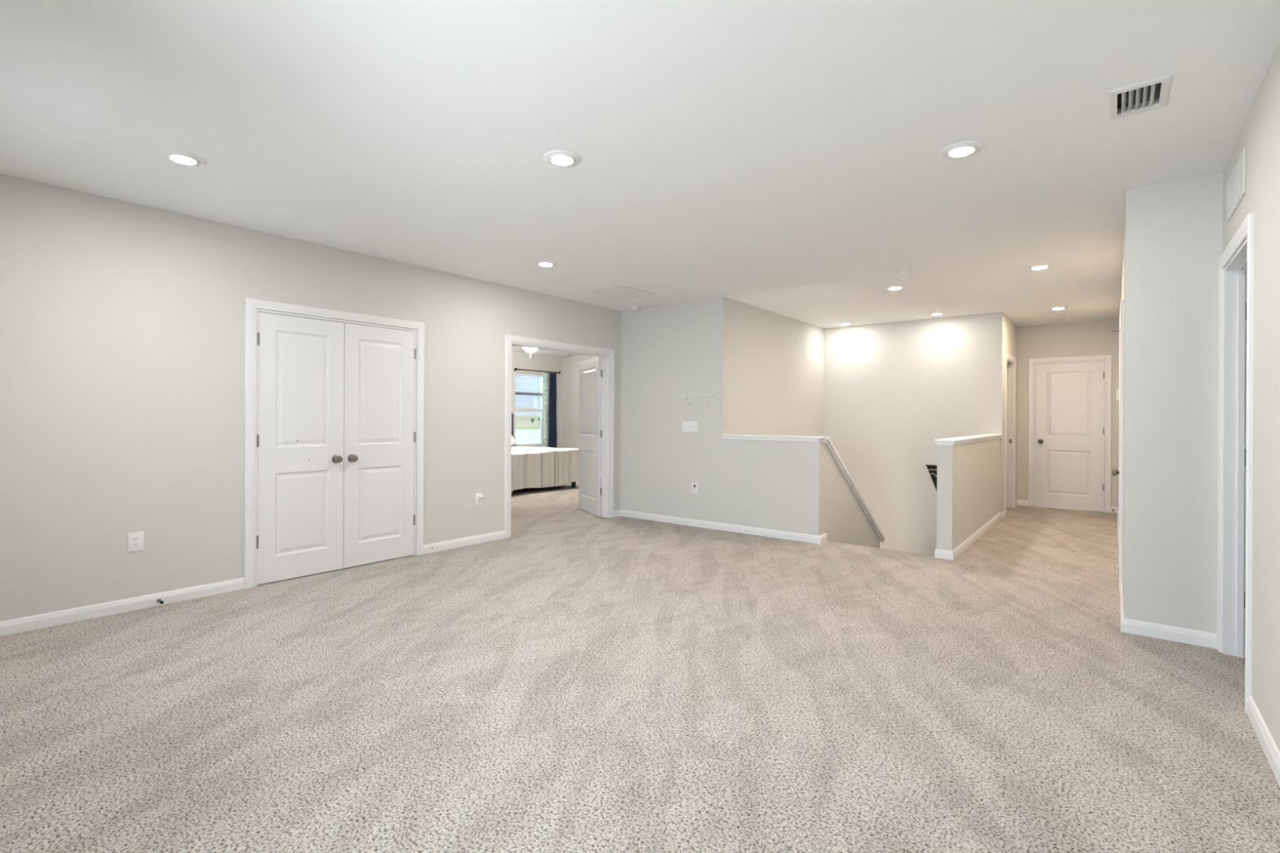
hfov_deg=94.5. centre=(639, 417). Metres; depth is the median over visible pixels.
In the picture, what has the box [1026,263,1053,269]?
recessed light
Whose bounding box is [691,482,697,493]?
wall outlet
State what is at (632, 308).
smoke detector
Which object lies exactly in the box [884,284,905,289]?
recessed light
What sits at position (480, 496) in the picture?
plug
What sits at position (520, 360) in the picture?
wall
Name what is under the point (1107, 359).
door frame
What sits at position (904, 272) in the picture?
smoke detector
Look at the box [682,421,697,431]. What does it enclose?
light switch
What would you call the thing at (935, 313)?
recessed light
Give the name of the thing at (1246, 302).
door hinge
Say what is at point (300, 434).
door
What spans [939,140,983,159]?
recessed light
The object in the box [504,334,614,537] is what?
door frame
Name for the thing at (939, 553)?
baseboard
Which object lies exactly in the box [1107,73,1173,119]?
ceiling vent
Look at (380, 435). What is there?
door
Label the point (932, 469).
pennant
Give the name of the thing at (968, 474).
wall
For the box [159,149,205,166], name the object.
recessed light
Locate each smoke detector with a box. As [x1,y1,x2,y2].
[630,306,639,310]
[895,268,912,275]
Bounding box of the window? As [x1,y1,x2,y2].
[515,375,542,447]
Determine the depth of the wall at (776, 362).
7.47 m
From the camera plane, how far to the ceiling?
2.74 m
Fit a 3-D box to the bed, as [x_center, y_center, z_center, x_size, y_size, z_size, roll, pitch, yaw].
[-2.310,0.563,10.466,2.090,1.309,1.770,0,0,39]
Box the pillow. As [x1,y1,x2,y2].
[511,435,517,446]
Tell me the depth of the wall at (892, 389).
8.04 m
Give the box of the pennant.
[924,464,937,491]
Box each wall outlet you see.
[128,531,143,552]
[475,492,482,506]
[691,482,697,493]
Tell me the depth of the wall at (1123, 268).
3.90 m
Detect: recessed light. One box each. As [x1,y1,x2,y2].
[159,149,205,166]
[534,260,557,266]
[543,150,581,167]
[838,322,853,324]
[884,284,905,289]
[928,311,945,315]
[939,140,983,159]
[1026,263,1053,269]
[1048,306,1067,309]
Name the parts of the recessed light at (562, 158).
bulb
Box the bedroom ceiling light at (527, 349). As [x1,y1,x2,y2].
[523,346,537,352]
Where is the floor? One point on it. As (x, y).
(577, 680)
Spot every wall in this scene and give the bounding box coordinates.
[0,173,621,621]
[511,351,562,448]
[561,355,602,472]
[620,296,824,535]
[728,298,824,435]
[823,311,1004,555]
[823,443,879,548]
[936,314,1017,551]
[1017,319,1119,506]
[1118,204,1125,612]
[1222,43,1279,751]
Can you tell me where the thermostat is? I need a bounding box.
[1115,389,1119,399]
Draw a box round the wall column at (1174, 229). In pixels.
[1124,172,1222,633]
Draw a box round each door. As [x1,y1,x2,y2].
[256,311,344,584]
[342,323,416,568]
[577,356,602,515]
[1035,361,1104,511]
[1111,330,1119,475]
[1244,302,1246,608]
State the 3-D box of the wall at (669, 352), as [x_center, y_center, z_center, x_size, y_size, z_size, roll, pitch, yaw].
[0.802,-0.051,6.675,2.571,2.569,0.129,0,0,39]
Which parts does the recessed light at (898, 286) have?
bulb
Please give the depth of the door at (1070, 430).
8.15 m
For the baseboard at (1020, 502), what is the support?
attached to the wall at (1091, 337)
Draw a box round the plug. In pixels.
[478,494,484,499]
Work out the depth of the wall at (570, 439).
12.89 m
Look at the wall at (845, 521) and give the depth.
6.31 m
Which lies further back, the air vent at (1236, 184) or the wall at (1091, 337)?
the wall at (1091, 337)
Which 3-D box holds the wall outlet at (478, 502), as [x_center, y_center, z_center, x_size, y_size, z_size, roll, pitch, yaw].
[-1.569,0.792,5.769,0.008,0.122,0.078,0,0,39]
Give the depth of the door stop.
3.81 m
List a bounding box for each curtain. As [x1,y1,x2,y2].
[542,373,547,447]
[548,373,556,448]
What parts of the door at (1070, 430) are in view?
knob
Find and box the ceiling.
[0,0,1279,356]
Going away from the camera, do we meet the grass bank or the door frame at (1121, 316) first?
the door frame at (1121, 316)
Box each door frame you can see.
[244,297,424,588]
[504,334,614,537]
[1004,351,1016,511]
[1027,354,1111,512]
[1118,299,1123,583]
[1216,212,1253,713]
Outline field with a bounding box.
[515,421,540,427]
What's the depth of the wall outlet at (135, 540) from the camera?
3.74 m
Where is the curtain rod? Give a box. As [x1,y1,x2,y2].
[514,368,560,373]
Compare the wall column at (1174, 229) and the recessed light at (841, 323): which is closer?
the wall column at (1174, 229)
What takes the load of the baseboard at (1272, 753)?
attached to the wall at (1260, 135)
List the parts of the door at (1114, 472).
knob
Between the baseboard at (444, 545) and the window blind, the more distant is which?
the window blind
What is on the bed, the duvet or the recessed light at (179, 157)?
the duvet
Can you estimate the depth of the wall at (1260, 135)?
2.26 m
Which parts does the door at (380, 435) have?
knob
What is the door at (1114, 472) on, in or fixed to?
in the wall at (1123, 268)
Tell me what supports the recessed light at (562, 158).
in the ceiling
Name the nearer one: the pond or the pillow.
the pillow
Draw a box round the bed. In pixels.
[511,413,578,495]
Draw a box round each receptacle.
[132,536,139,541]
[132,542,139,546]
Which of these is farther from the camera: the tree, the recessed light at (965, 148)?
the tree
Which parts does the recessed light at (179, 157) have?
bulb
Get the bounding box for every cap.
[721,434,825,442]
[808,435,884,542]
[933,434,1002,445]
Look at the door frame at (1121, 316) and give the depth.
4.27 m
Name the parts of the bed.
headboard, leg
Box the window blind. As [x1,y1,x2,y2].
[515,373,542,395]
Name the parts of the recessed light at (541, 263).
bulb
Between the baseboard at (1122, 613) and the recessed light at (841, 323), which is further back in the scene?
the recessed light at (841, 323)
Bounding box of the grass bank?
[515,426,540,429]
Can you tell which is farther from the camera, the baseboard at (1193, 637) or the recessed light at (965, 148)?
the baseboard at (1193, 637)
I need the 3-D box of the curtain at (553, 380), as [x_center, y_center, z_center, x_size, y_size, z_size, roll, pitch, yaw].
[-1.877,-0.021,12.728,0.055,1.885,0.253,0,0,39]
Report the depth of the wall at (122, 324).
3.86 m
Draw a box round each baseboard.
[0,577,244,636]
[423,530,505,554]
[613,509,620,517]
[620,509,826,544]
[934,510,1005,560]
[1017,499,1118,513]
[1116,507,1124,622]
[1120,617,1217,648]
[1246,695,1279,786]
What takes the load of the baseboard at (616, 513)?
attached to the wall at (122, 324)
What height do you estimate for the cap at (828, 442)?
1.368 m
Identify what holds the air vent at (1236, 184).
in the wall at (1260, 135)
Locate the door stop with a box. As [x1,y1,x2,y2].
[156,598,164,604]
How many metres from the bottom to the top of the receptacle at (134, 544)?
0.027 m
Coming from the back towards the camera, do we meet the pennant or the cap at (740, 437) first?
the pennant
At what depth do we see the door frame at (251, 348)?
4.31 m
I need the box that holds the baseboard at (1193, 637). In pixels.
[1120,617,1217,648]
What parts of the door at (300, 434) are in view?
knob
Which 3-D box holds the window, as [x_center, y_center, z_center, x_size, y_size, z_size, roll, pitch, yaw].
[-2.318,-0.147,12.379,0.140,1.528,0.880,0,0,39]
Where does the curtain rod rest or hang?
attached to the wall at (520, 360)
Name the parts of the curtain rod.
rod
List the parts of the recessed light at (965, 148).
bulb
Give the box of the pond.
[515,429,540,444]
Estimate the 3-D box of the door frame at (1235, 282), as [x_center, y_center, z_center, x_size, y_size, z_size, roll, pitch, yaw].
[2.884,0.192,2.804,0.124,2.102,0.909,0,0,39]
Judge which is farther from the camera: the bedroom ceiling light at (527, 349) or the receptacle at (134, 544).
the bedroom ceiling light at (527, 349)
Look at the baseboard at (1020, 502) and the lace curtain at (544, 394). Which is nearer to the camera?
the baseboard at (1020, 502)
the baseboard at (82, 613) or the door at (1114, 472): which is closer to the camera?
the baseboard at (82, 613)
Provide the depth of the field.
402.04 m
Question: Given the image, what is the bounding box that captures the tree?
[515,415,540,421]
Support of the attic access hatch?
in the ceiling
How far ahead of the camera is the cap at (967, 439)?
5.70 m
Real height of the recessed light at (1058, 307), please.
0.015 m
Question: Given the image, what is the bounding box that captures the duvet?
[511,445,578,493]
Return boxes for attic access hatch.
[587,284,654,300]
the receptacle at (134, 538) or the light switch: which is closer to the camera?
the receptacle at (134, 538)
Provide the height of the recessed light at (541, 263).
0.015 m
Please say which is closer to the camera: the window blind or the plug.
the plug
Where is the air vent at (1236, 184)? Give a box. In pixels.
[1226,147,1245,222]
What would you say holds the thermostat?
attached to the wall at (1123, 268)
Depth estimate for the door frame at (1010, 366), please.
8.24 m
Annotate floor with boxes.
[0,476,1279,852]
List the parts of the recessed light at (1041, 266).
bulb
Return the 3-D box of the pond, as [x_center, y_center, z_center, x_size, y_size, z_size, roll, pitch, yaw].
[5.578,4.497,174.910,130.000,0.080,240.000,0,0,39]
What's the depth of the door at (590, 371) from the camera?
7.62 m
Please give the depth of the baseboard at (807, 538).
6.43 m
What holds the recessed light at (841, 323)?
in the ceiling

